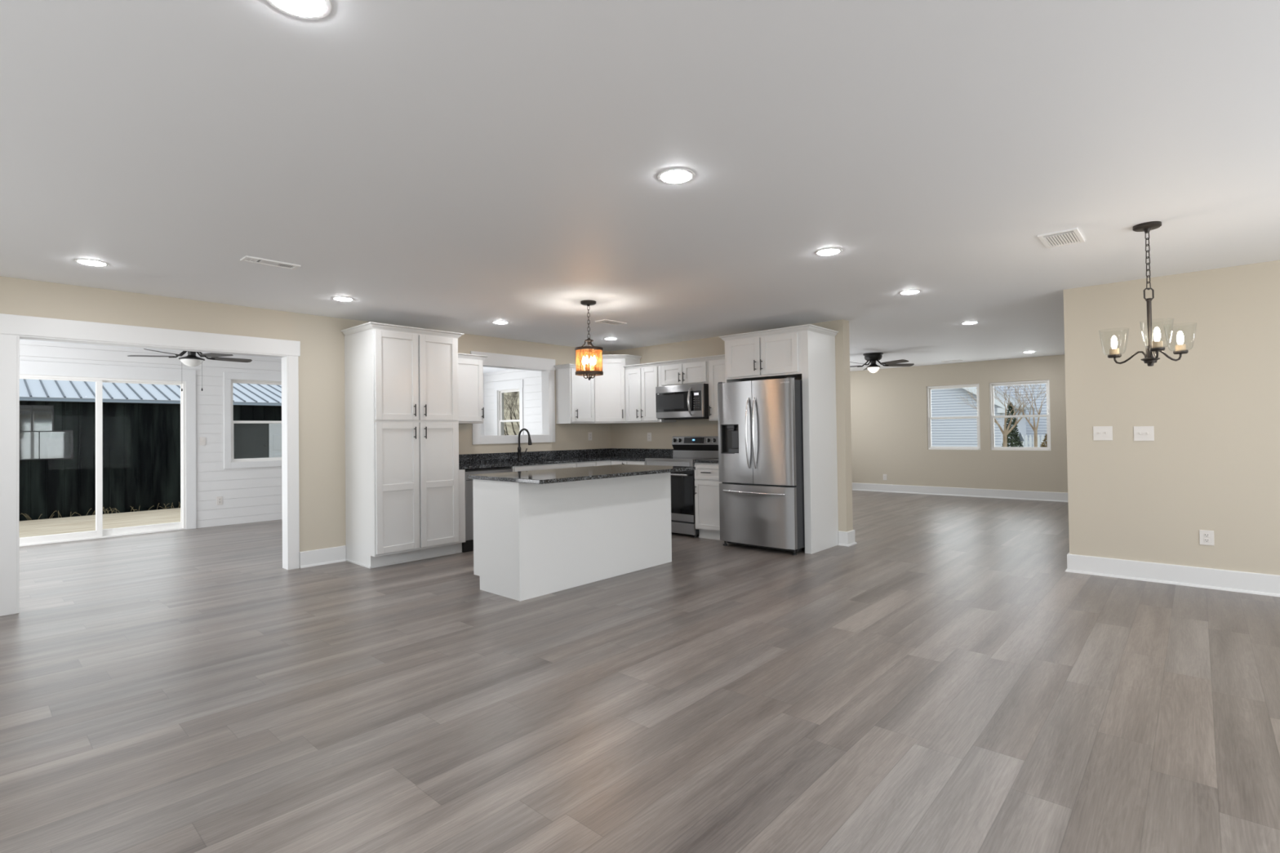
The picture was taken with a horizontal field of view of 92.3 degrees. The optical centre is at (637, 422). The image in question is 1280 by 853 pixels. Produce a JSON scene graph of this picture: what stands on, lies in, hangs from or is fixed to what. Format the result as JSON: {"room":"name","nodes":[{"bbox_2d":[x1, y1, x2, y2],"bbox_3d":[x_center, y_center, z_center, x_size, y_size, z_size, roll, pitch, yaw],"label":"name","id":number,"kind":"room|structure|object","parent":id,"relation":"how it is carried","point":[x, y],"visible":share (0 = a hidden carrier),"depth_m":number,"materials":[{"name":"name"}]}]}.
{"room":"open-plan kitchen","nodes":[
{"label":"open-plan kitchen","id":0,"kind":"room"},
{"bbox_2d":[19,340,484,528],"bbox_3d":[-6.075,0.245,8.801,0.140,2.456,9.240,-2,-1,42],"label":"wall","id":1,"kind":"structure","parent":0,"point":[250,495],"depth_m":8.74,"materials":[{"name":"white paint"}]},
{"bbox_2d":[19,374,186,546],"bbox_3d":[-6.897,0.448,7.865,0.116,2.045,1.810,-2,-1,42],"label":"door","id":2,"kind":"structure","parent":1,"relation":"in","point":[100,532],"depth_m":7.85,"materials":[{"name":"white plastic"}]},
{"bbox_2d":[19,360,195,529],"bbox_3d":[-6.853,0.362,7.825,0.020,2.213,2.040,-2,-1,42],"label":"trim","id":3,"kind":"structure","parent":1,"relation":"attached to","point":[26,367],"depth_m":8.29,"materials":[{"name":"white paint"}]},
{"bbox_2d":[216,496,222,505],"bbox_3d":[-5.972,1.112,8.779,0.009,0.118,0.074,-2,-1,42],"label":"wall outlet","id":4,"kind":"object","parent":1,"relation":"attached to","point":[220,499],"visible":1,"depth_m":8.78,"materials":[{"name":"white plastic"}]},
{"bbox_2d":[223,372,281,468],"bbox_3d":[-5.581,-0.035,9.234,0.020,1.395,1.085,-2,-1,42],"label":"trim","id":5,"kind":"structure","parent":1,"relation":"attached to","point":[228,376],"depth_m":8.89,"materials":[{"name":"white paint"}]},
{"bbox_2d":[231,379,281,462],"bbox_3d":[-5.626,-0.029,9.275,0.088,1.205,0.915,-2,-1,42],"label":"window","id":6,"kind":"structure","parent":1,"relation":"in","point":[237,381],"depth_m":9.09,"materials":[{"name":"white plastic"}]},
{"bbox_2d":[0,275,610,551],"bbox_3d":[-1.348,0.171,8.109,0.115,2.456,14.580,-2,-1,42],"label":"wall","id":7,"kind":"structure","parent":0,"point":[321,361],"depth_m":6.00,"materials":[{"name":"beige paint"}]},
{"bbox_2d":[0,313,300,616],"bbox_3d":[-4.038,0.302,5.158,0.170,2.181,2.189,-2,-1,42],"label":"trim","id":8,"kind":"structure","parent":7,"relation":"attached to","point":[13,328],"depth_m":4.84,"materials":[{"name":"white paint"}]},
{"bbox_2d":[299,545,346,568],"bbox_3d":[-3.092,1.317,6.052,0.030,0.153,0.431,-2,-1,42],"label":"baseboard","id":9,"kind":"structure","parent":7,"relation":"attached to","point":[334,554],"depth_m":6.04,"materials":[{"name":"white paint"}]},
{"bbox_2d":[457,352,488,423],"bbox_3d":[-2.041,-0.384,7.016,0.350,0.782,0.584,-2,-1,42],"label":"upper cabinet","id":10,"kind":"object","parent":7,"relation":"attached to","point":[470,366],"visible":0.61,"depth_m":6.98,"materials":[{"name":"white paint"}]},
{"bbox_2d":[470,351,555,444],"bbox_3d":[-1.600,-0.298,7.855,0.170,1.116,1.299,-2,-1,42],"label":"trim","id":11,"kind":"structure","parent":7,"relation":"attached to","point":[545,366],"depth_m":8.00,"materials":[{"name":"white paint"}]},
{"bbox_2d":[553,364,595,423],"bbox_3d":[-0.845,-0.382,8.329,0.350,0.782,0.481,-2,-1,42],"label":"upper cabinet","id":12,"kind":"object","parent":7,"relation":"attached to","point":[575,394],"visible":0.82,"depth_m":8.22,"materials":[{"name":"white paint"}]},
{"bbox_2d":[587,431,591,440],"bbox_3d":[-0.674,0.191,8.757,0.009,0.118,0.075,-2,-1,42],"label":"wall outlet","id":13,"kind":"object","parent":7,"relation":"attached to","point":[589,433],"visible":1,"depth_m":8.75,"materials":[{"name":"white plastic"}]},
{"bbox_2d":[484,368,542,435],"bbox_3d":[-1.543,0.213,10.829,3.835,2.456,0.140,-2,-1,42],"label":"wall","id":14,"kind":"structure","parent":0,"point":[532,389],"depth_m":11.21,"materials":[{"name":"white paint"}]},
{"bbox_2d":[493,379,523,435],"bbox_3d":[-2.420,-0.067,11.519,0.900,1.440,0.020,-2,-1,42],"label":"trim","id":15,"kind":"structure","parent":14,"relation":"attached to","point":[518,384],"depth_m":11.47,"materials":[{"name":"white paint"}]},
{"bbox_2d":[497,388,519,435],"bbox_3d":[-2.382,-0.032,11.560,0.700,1.190,0.088,-2,-1,42],"label":"window","id":16,"kind":"structure","parent":14,"relation":"in","point":[500,392],"depth_m":11.77,"materials":[{"name":"white plastic"}]},
{"bbox_2d":[0,0,1279,373],"bbox_3d":[0.828,-1.175,6.145,14.200,0.120,15.000,-2,-1,42],"label":"ceiling","id":17,"kind":"structure","parent":0,"point":[464,166],"depth_m":2.66,"materials":[{"name":"white paint"}]},
{"bbox_2d":[74,258,109,266],"bbox_3d":[-3.681,-1.077,4.145,0.178,0.014,0.178,-2,-1,42],"label":"recessed light","id":18,"kind":"object","parent":17,"relation":"in","point":[85,261],"visible":1,"depth_m":4.12,"materials":[{"name":"white plastic"}]},
{"bbox_2d":[127,348,252,391],"bbox_3d":[-5.536,-0.701,7.700,1.282,0.611,1.248,-2,-1,42],"label":"ceiling fan","id":19,"kind":"object","parent":17,"relation":"hanging from","point":[191,360],"visible":0.7,"depth_m":7.60,"materials":[{"name":"black metal"}]},
{"bbox_2d":[240,255,301,270],"bbox_3d":[-2.505,-1.093,4.201,0.132,0.010,0.333,-2,-1,42],"label":"ceiling vent","id":20,"kind":"object","parent":17,"relation":"in","point":[246,259],"visible":1,"depth_m":4.19,"materials":[{"name":"white metal"}]},
{"bbox_2d":[266,0,332,19],"bbox_3d":[-0.927,-1.149,1.669,0.178,0.014,0.178,-2,-1,42],"label":"recessed light","id":21,"kind":"object","parent":17,"relation":"in","point":[302,9],"visible":1,"depth_m":1.70,"materials":[{"name":"white paint"}]},
{"bbox_2d":[332,296,354,301],"bbox_3d":[-2.560,-1.074,5.347,0.178,0.014,0.178,-2,-1,42],"label":"recessed light","id":22,"kind":"object","parent":17,"relation":"in","point":[336,298],"visible":1,"depth_m":5.31,"materials":[{"name":"white plastic"}]},
{"bbox_2d":[492,320,508,324],"bbox_3d":[-1.464,-1.071,6.573,0.178,0.014,0.178,-2,-1,42],"label":"recessed light","id":23,"kind":"object","parent":17,"relation":"in","point":[494,322],"visible":1,"depth_m":6.54,"materials":[{"name":"white plastic"}]},
{"bbox_2d":[574,300,603,380],"bbox_3d":[-0.443,-0.746,5.598,0.254,0.718,0.254,-2,-1,42],"label":"pendant lantern","id":24,"kind":"object","parent":17,"relation":"hanging from","point":[588,372],"visible":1,"depth_m":5.57,"materials":[{"name":"brown metal"}]},
{"bbox_2d":[582,355,595,380],"bbox_3d":[-0.440,-0.499,5.594,0.230,0.224,0.230,-2,-1,42],"label":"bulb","id":25,"kind":"object","parent":24,"relation":"on","point":[588,372],"depth_m":5.57,"materials":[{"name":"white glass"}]},
{"bbox_2d":[604,337,617,340],"bbox_3d":[-0.342,-1.068,7.836,0.178,0.014,0.178,-2,-1,42],"label":"recessed light","id":26,"kind":"object","parent":17,"relation":"in","point":[608,339],"visible":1,"depth_m":7.80,"materials":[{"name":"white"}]},
{"bbox_2d":[595,319,626,325],"bbox_3d":[-0.286,-1.087,6.646,0.160,0.010,0.331,-2,-1,42],"label":"ceiling vent","id":27,"kind":"object","parent":17,"relation":"in","point":[603,321],"visible":1,"depth_m":6.64,"materials":[{"name":"white metal"}]},
{"bbox_2d":[657,168,695,184],"bbox_3d":[0.181,-1.147,2.870,0.178,0.014,0.178,-2,-1,42],"label":"recessed light","id":28,"kind":"object","parent":17,"relation":"in","point":[672,175],"visible":1,"depth_m":2.85,"materials":[{"name":"white plastic"}]},
{"bbox_2d":[814,247,842,255],"bbox_3d":[1.281,-1.144,4.123,0.178,0.014,0.178,-2,-1,42],"label":"recessed light","id":29,"kind":"object","parent":17,"relation":"in","point":[832,251],"visible":1,"depth_m":4.09,"materials":[{"name":"white plastic"}]},
{"bbox_2d":[849,352,914,373],"bbox_3d":[3.713,-0.947,9.757,1.278,0.308,1.257,-2,-1,42],"label":"ceiling fan","id":30,"kind":"object","parent":17,"relation":"hanging from","point":[872,357],"visible":0.97,"depth_m":9.70,"materials":[{"name":"black metal"}]},
{"bbox_2d":[898,289,920,294],"bbox_3d":[2.385,-1.140,5.380,0.178,0.014,0.178,-2,-1,42],"label":"recessed light","id":31,"kind":"object","parent":17,"relation":"in","point":[908,291],"visible":1,"depth_m":5.35,"materials":[{"name":"white plastic"}]},
{"bbox_2d":[941,360,962,362],"bbox_3d":[5.597,-1.104,10.945,0.310,0.010,0.160,-2,-1,42],"label":"ceiling vent","id":32,"kind":"object","parent":17,"relation":"in","point":[949,360],"visible":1,"depth_m":10.95,"materials":[{"name":"white metal"}]},
{"bbox_2d":[960,321,978,324],"bbox_3d":[3.788,-1.136,7.003,0.178,0.014,0.178,-2,-1,42],"label":"recessed light","id":33,"kind":"object","parent":17,"relation":"in","point":[966,322],"visible":1,"depth_m":6.96,"materials":[{"name":"white plastic"}]},
{"bbox_2d":[1037,227,1084,248],"bbox_3d":[2.686,-1.167,3.892,0.204,0.010,0.352,-2,-1,42],"label":"ceiling vent","id":34,"kind":"object","parent":17,"relation":"in","point":[1072,236],"visible":1,"depth_m":3.88,"materials":[{"name":"white metal"}]},
{"bbox_2d":[1099,221,1196,366],"bbox_3d":[3.009,-0.758,3.649,0.456,0.844,0.449,-2,-1,42],"label":"chandelier","id":35,"kind":"object","parent":17,"relation":"hanging from","point":[1153,348],"visible":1,"depth_m":3.65,"materials":[{"name":"brown metal"}]},
{"bbox_2d":[1109,348,1119,355],"bbox_3d":[2.956,-0.440,3.808,0.048,0.038,0.048,-2,-1,42],"label":"socket","id":36,"kind":"object","parent":35,"relation":"attached to","point":[1112,351],"depth_m":3.79,"materials":[{"name":"beige"}]},
{"bbox_2d":[1151,341,1162,347],"bbox_3d":[2.956,-0.444,3.494,0.048,0.038,0.048,-2,-1,42],"label":"socket","id":37,"kind":"object","parent":35,"relation":"attached to","point":[1154,344],"depth_m":3.48,"materials":[{"name":"beige"}]},
{"bbox_2d":[1175,344,1186,351],"bbox_3d":[3.227,-0.446,3.651,0.048,0.038,0.048,-2,-1,42],"label":"socket","id":38,"kind":"object","parent":35,"relation":"attached to","point":[1178,347],"depth_m":3.63,"materials":[{"name":"beige"}]},
{"bbox_2d":[0,490,1279,852],"bbox_3d":[0.863,1.401,6.108,14.200,0.120,15.000,-2,-1,42],"label":"floor","id":39,"kind":"structure","parent":0,"point":[940,680],"depth_m":2.85,"materials":[{"name":"grey laminate"}]},
{"bbox_2d":[341,321,465,568],"bbox_3d":[-2.393,0.224,6.348,0.706,2.328,1.028,-2,-1,42],"label":"pantry cabinet","id":40,"kind":"object","parent":39,"relation":"on","point":[405,484],"visible":1,"depth_m":6.07,"materials":[{"name":"white paint"}]},
{"bbox_2d":[462,466,512,552],"bbox_3d":[-1.838,0.949,6.968,0.582,0.880,0.622,-2,-1,42],"label":"dishwasher","id":41,"kind":"object","parent":39,"relation":"on","point":[467,546],"visible":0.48,"depth_m":6.60,"materials":[{"name":"silver metal"}]},
{"bbox_2d":[507,462,575,471],"bbox_3d":[-1.300,0.945,7.550,0.658,0.891,0.956,-2,-1,42],"label":"base cabinet","id":42,"kind":"object","parent":39,"relation":"on","point":[562,465],"visible":0.16,"depth_m":7.32,"materials":[{"name":"white paint"}]},
{"bbox_2d":[472,472,671,601],"bbox_3d":[-0.535,0.903,5.526,0.684,0.896,1.809,-2,-1,42],"label":"kitchen island","id":43,"kind":"object","parent":39,"relation":"on","point":[531,540],"visible":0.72,"depth_m":5.01,"materials":[{"name":"white paint"}]},
{"bbox_2d":[467,464,695,484],"bbox_3d":[-0.426,0.436,5.425,0.968,0.030,1.852,-2,-1,42],"label":"island countertop","id":44,"kind":"structure","parent":43,"relation":"on","point":[579,473],"depth_m":5.11,"materials":[{"name":"black stone"}]},
{"bbox_2d":[575,461,595,467],"bbox_3d":[-0.863,0.946,8.030,0.658,0.891,0.338,-2,-1,42],"label":"base cabinet","id":45,"kind":"object","parent":39,"relation":"on","point":[588,464],"visible":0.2,"depth_m":7.83,"materials":[{"name":"white paint"}]},
{"bbox_2d":[595,460,627,466],"bbox_3d":[-0.352,0.945,8.405,0.910,0.891,0.900,-2,-1,42],"label":"base cabinet","id":46,"kind":"object","parent":39,"relation":"on","point":[602,462],"visible":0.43,"depth_m":8.07,"materials":[{"name":"white paint"}]},
{"bbox_2d":[458,448,674,469],"bbox_3d":[-0.914,0.427,7.567,1.245,0.134,2.915,-2,-1,42],"label":"countertop","id":47,"kind":"structure","parent":46,"relation":"on","point":[466,461],"depth_m":7.98,"materials":[{"name":"black stone"}]},
{"bbox_2d":[517,428,532,460],"bbox_3d":[-1.379,0.269,7.679,0.269,0.404,0.138,-2,-1,42],"label":"faucet","id":48,"kind":"object","parent":47,"relation":"on","point":[519,455],"visible":1,"depth_m":7.70,"materials":[{"name":"black metal"}]},
{"bbox_2d":[627,460,645,465],"bbox_3d":[0.182,0.933,8.074,0.322,0.891,0.659,-2,-1,42],"label":"base cabinet","id":49,"kind":"object","parent":39,"relation":"on","point":[629,462],"visible":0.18,"depth_m":7.87,"materials":[{"name":"white paint"}]},
{"bbox_2d":[644,435,718,537],"bbox_3d":[0.570,0.770,7.702,0.750,1.196,0.678,-2,-1,42],"label":"range","id":50,"kind":"object","parent":39,"relation":"on","point":[687,449],"visible":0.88,"depth_m":7.43,"materials":[{"name":"grey metal"}]},
{"bbox_2d":[658,457,717,459],"bbox_3d":[0.565,0.453,7.706,0.750,0.020,0.520,-2,-1,42],"label":"cooktop","id":51,"kind":"object","parent":50,"relation":"in","point":[663,458],"depth_m":7.66,"materials":[{"name":"black glass"}]},
{"bbox_2d":[693,462,722,540],"bbox_3d":[1.034,0.910,7.300,0.464,0.891,0.659,-2,-1,42],"label":"base cabinet","id":52,"kind":"object","parent":39,"relation":"on","point":[706,487],"visible":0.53,"depth_m":7.13,"materials":[{"name":"white paint"}]},
{"bbox_2d":[692,457,718,463],"bbox_3d":[1.038,0.397,7.320,0.464,0.134,0.652,-2,-1,42],"label":"countertop","id":53,"kind":"structure","parent":52,"relation":"on","point":[707,460],"depth_m":7.16,"materials":[{"name":"black stone"}]},
{"bbox_2d":[717,377,804,555],"bbox_3d":[1.466,0.443,6.721,0.908,1.797,0.884,-2,-1,42],"label":"refrigerator","id":54,"kind":"object","parent":39,"relation":"on","point":[761,433],"visible":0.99,"depth_m":6.37,"materials":[{"name":"grey metal"}]},
{"bbox_2d":[719,324,838,554],"bbox_3d":[1.570,0.177,6.805,1.108,2.328,0.697,-2,-1,42],"label":"tall cabinet","id":55,"kind":"object","parent":39,"relation":"on","point":[805,353],"visible":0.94,"depth_m":6.47,"materials":[{"name":"white paint"}]},
{"bbox_2d":[609,319,853,531],"bbox_3d":[0.980,0.137,7.924,3.579,2.456,0.160,-2,-1,42],"label":"wall","id":56,"kind":"structure","parent":0,"point":[634,436],"depth_m":7.85,"materials":[{"name":"beige paint"}]},
{"bbox_2d":[577,354,641,423],"bbox_3d":[-0.383,-0.462,8.613,0.653,0.938,0.651,-2,-1,42],"label":"upper cabinet","id":57,"kind":"object","parent":56,"relation":"attached to","point":[610,387],"visible":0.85,"depth_m":8.42,"materials":[{"name":"white paint"}]},
{"bbox_2d":[647,432,651,440],"bbox_3d":[0.164,0.194,8.552,0.075,0.118,0.009,-2,-1,42],"label":"wall outlet","id":58,"kind":"object","parent":56,"relation":"attached to","point":[649,434],"visible":1,"depth_m":8.55,"materials":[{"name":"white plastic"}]},
{"bbox_2d":[622,361,675,422],"bbox_3d":[0.157,-0.395,8.316,0.633,0.782,0.367,-2,-1,42],"label":"upper cabinet","id":59,"kind":"object","parent":56,"relation":"attached to","point":[642,380],"visible":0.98,"depth_m":8.21,"materials":[{"name":"white paint"}]},
{"bbox_2d":[658,356,708,386],"bbox_3d":[0.667,-0.637,7.852,0.752,0.326,0.367,-2,-1,42],"label":"upper cabinet","id":60,"kind":"object","parent":56,"relation":"attached to","point":[695,370],"visible":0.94,"depth_m":7.71,"materials":[{"name":"white paint"}]},
{"bbox_2d":[655,383,708,419],"bbox_3d":[0.630,-0.259,7.798,0.746,0.425,0.488,-2,-1,42],"label":"microwave","id":61,"kind":"object","parent":60,"relation":"attached to","point":[683,402],"visible":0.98,"depth_m":7.63,"materials":[{"name":"silver metal"}]},
{"bbox_2d":[706,354,724,421],"bbox_3d":[1.123,-0.421,7.436,0.468,0.782,0.367,-2,-1,42],"label":"upper cabinet","id":62,"kind":"object","parent":56,"relation":"attached to","point":[716,364],"visible":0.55,"depth_m":7.42,"materials":[{"name":"white paint"}]},
{"bbox_2d":[838,529,857,546],"bbox_3d":[1.007,1.288,7.897,3.609,0.153,0.220,-2,-1,42],"label":"baseboard","id":63,"kind":"structure","parent":56,"relation":"attached to","point":[847,539],"depth_m":6.66,"materials":[{"name":"white paint"}]},
{"bbox_2d":[849,355,1067,493],"bbox_3d":[7.271,0.086,10.216,9.800,2.456,0.140,-2,-1,42],"label":"wall","id":64,"kind":"structure","parent":0,"point":[889,406],"depth_m":11.52,"materials":[{"name":"beige paint"}]},
{"bbox_2d":[926,383,980,449],"bbox_3d":[5.891,-0.102,11.454,0.905,1.205,0.088,-2,-1,42],"label":"window","id":65,"kind":"structure","parent":64,"relation":"in","point":[930,418],"depth_m":11.48,"materials":[{"name":"white plastic"}]},
{"bbox_2d":[852,482,1068,502],"bbox_3d":[6.150,1.266,11.119,6.880,0.153,0.030,-2,-1,42],"label":"baseboard","id":66,"kind":"structure","parent":64,"relation":"attached to","point":[956,491],"depth_m":11.24,"materials":[{"name":"white paint"}]},
{"bbox_2d":[989,379,1050,450],"bbox_3d":[6.679,-0.123,10.737,0.908,1.205,0.088,-2,-1,42],"label":"window","id":67,"kind":"structure","parent":64,"relation":"in","point":[992,385],"depth_m":10.74,"materials":[{"name":"white plastic"}]},
{"bbox_2d":[1062,260,1279,575],"bbox_3d":[5.351,0.022,3.977,4.240,2.456,0.135,-2,-1,42],"label":"wall","id":68,"kind":"structure","parent":0,"point":[1212,461],"depth_m":4.85,"materials":[{"name":"beige paint"}]},
{"bbox_2d":[1093,426,1112,440],"bbox_3d":[3.920,0.088,5.177,0.130,0.120,0.016,-2,-1,42],"label":"light switch","id":69,"kind":"object","parent":68,"relation":"attached to","point":[1100,433],"visible":1,"depth_m":5.18,"materials":[{"name":"white plastic"}]},
{"bbox_2d":[1133,426,1154,440],"bbox_3d":[4.117,0.087,4.997,0.128,0.120,0.016,-2,-1,42],"label":"light switch","id":70,"kind":"object","parent":68,"relation":"attached to","point":[1140,433],"visible":1,"depth_m":5.00,"materials":[{"name":"white plastic"}]},
{"bbox_2d":[1065,552,1279,597],"bbox_3d":[5.355,1.173,3.970,4.270,0.153,0.195,-2,-1,42],"label":"baseboard","id":71,"kind":"structure","parent":68,"relation":"attached to","point":[1266,584],"depth_m":4.85,"materials":[{"name":"white paint"}]},
{"bbox_2d":[1199,529,1214,545],"bbox_3d":[4.397,0.887,4.746,0.084,0.114,0.009,-2,-1,42],"label":"wall outlet","id":72,"kind":"object","parent":68,"relation":"attached to","point":[1206,537],"visible":1,"depth_m":4.74,"materials":[{"name":"white plastic"}]},
{"bbox_2d":[1204,533,1209,537],"bbox_3d":[4.395,0.867,4.744,0.032,0.028,0.004,-2,-1,42],"label":"receptacle","id":73,"kind":"object","parent":72,"relation":"attached to","point":[1206,535],"depth_m":4.74,"materials":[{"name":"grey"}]},
{"label":"outside","id":74,"kind":"structure","parent":0,"visible":0},
{"label":"ground","id":75,"kind":"structure","parent":74,"visible":0},
{"bbox_2d":[19,507,180,537],"bbox_3d":[-8.360,1.830,10.309,5.210,0.230,11.000,-2,-1,42],"label":"wooden deck","id":76,"kind":"object","parent":75,"relation":"on","point":[38,527],"visible":0.24,"depth_m":10.75,"materials":[{"name":"brown wood"}]},
{"bbox_2d":[22,502,179,520],"bbox_3d":[-10.423,1.825,12.180,0.042,0.350,2.552,-2,-1,42],"label":"weeds","id":77,"kind":"object","parent":75,"relation":"on","point":[179,502],"visible":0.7,"depth_m":12.15,"materials":[{"name":"beige"}]},
{"bbox_2d":[19,378,281,520],"bbox_3d":[-12.659,0.370,14.902,7.208,3.397,13.600,-2,-1,42],"label":"shed","id":78,"kind":"object","parent":75,"relation":"on","point":[141,422],"visible":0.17,"depth_m":12.31,"materials":[{"name":"black metal"}]},
{"bbox_2d":[503,391,519,435],"bbox_3d":[-20.769,-0.469,51.492,28.000,7.190,88.200,-2,-1,42],"label":"hill","id":79,"kind":"structure","parent":75,"relation":"on","point":[509,428],"depth_m":52.49,"materials":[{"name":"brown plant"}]},
{"bbox_2d":[503,391,519,435],"bbox_3d":[-5.027,-0.026,22.793,2.950,4.282,2.241,0,-1,-22],"label":"bare tree","id":80,"kind":"object","parent":75,"relation":"on","point":[514,393],"visible":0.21,"depth_m":22.70,"materials":[{"name":"brown plant"}]},
{"bbox_2d":[930,386,1035,447],"bbox_3d":[12.703,-0.360,26.584,6.820,4.576,5.180,-2,-1,42],"label":"neighbor house","id":81,"kind":"structure","parent":75,"relation":"on","point":[945,402],"depth_m":23.90,"materials":[{"name":"white"}]},
{"bbox_2d":[959,384,1046,447],"bbox_3d":[8.820,0.274,14.920,1.349,3.078,1.815,-1,-1,-7],"label":"bare tree","id":82,"kind":"object","parent":75,"relation":"on","point":[1005,433],"visible":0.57,"depth_m":14.76,"materials":[{"name":"beige plant"}]},
{"bbox_2d":[1003,402,1021,447],"bbox_3d":[10.855,0.601,17.841,0.477,2.451,0.490,-2,-1,42],"label":"evergreen tree","id":83,"kind":"object","parent":75,"relation":"on","point":[1010,408],"visible":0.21,"depth_m":17.79,"materials":[{"name":"green plant"}]},
{"bbox_2d":[1001,429,1023,447],"bbox_3d":[9.758,0.986,15.993,0.700,1.665,0.727,-2,-1,42],"label":"evergreen shrub","id":84,"kind":"object","parent":75,"relation":"on","point":[1015,435],"visible":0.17,"depth_m":15.92,"materials":[{"name":"green plant"}]},
{"bbox_2d":[994,383,1046,447],"bbox_3d":[21.868,-1.909,27.427,11.300,7.450,7.000,-2,-1,42],"label":"neighbor house","id":85,"kind":"structure","parent":75,"relation":"on","point":[1042,428],"depth_m":27.25,"materials":[{"name":"white"}]},
{"bbox_2d":[994,383,1046,447],"bbox_3d":[9.270,0.238,14.839,1.577,3.135,1.557,-2,-1,42],"label":"bare tree","id":86,"kind":"object","parent":75,"relation":"on","point":[1034,428],"visible":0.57,"depth_m":14.65,"materials":[{"name":"beige plant"}]},
{"bbox_2d":[1017,432,1023,447],"bbox_3d":[11.294,1.049,18.114,0.210,1.550,0.210,-2,-1,42],"label":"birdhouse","id":87,"kind":"object","parent":75,"relation":"on","point":[1020,433],"visible":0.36,"depth_m":18.07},
{"bbox_2d":[1013,434,1046,447],"bbox_3d":[12.195,1.085,18.680,1.350,1.470,0.050,-2,-1,42],"label":"picket fence","id":88,"kind":"object","parent":75,"relation":"on","point":[1026,442],"visible":0.22,"depth_m":18.79,"materials":[{"name":"white wood"}]},
{"bbox_2d":[1040,433,1047,447],"bbox_3d":[10.456,1.026,15.633,0.548,1.547,0.551,-2,-1,42],"label":"shrub","id":89,"kind":"object","parent":75,"relation":"on","point":[1045,445],"visible":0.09,"depth_m":15.64,"materials":[{"name":"green plant"}]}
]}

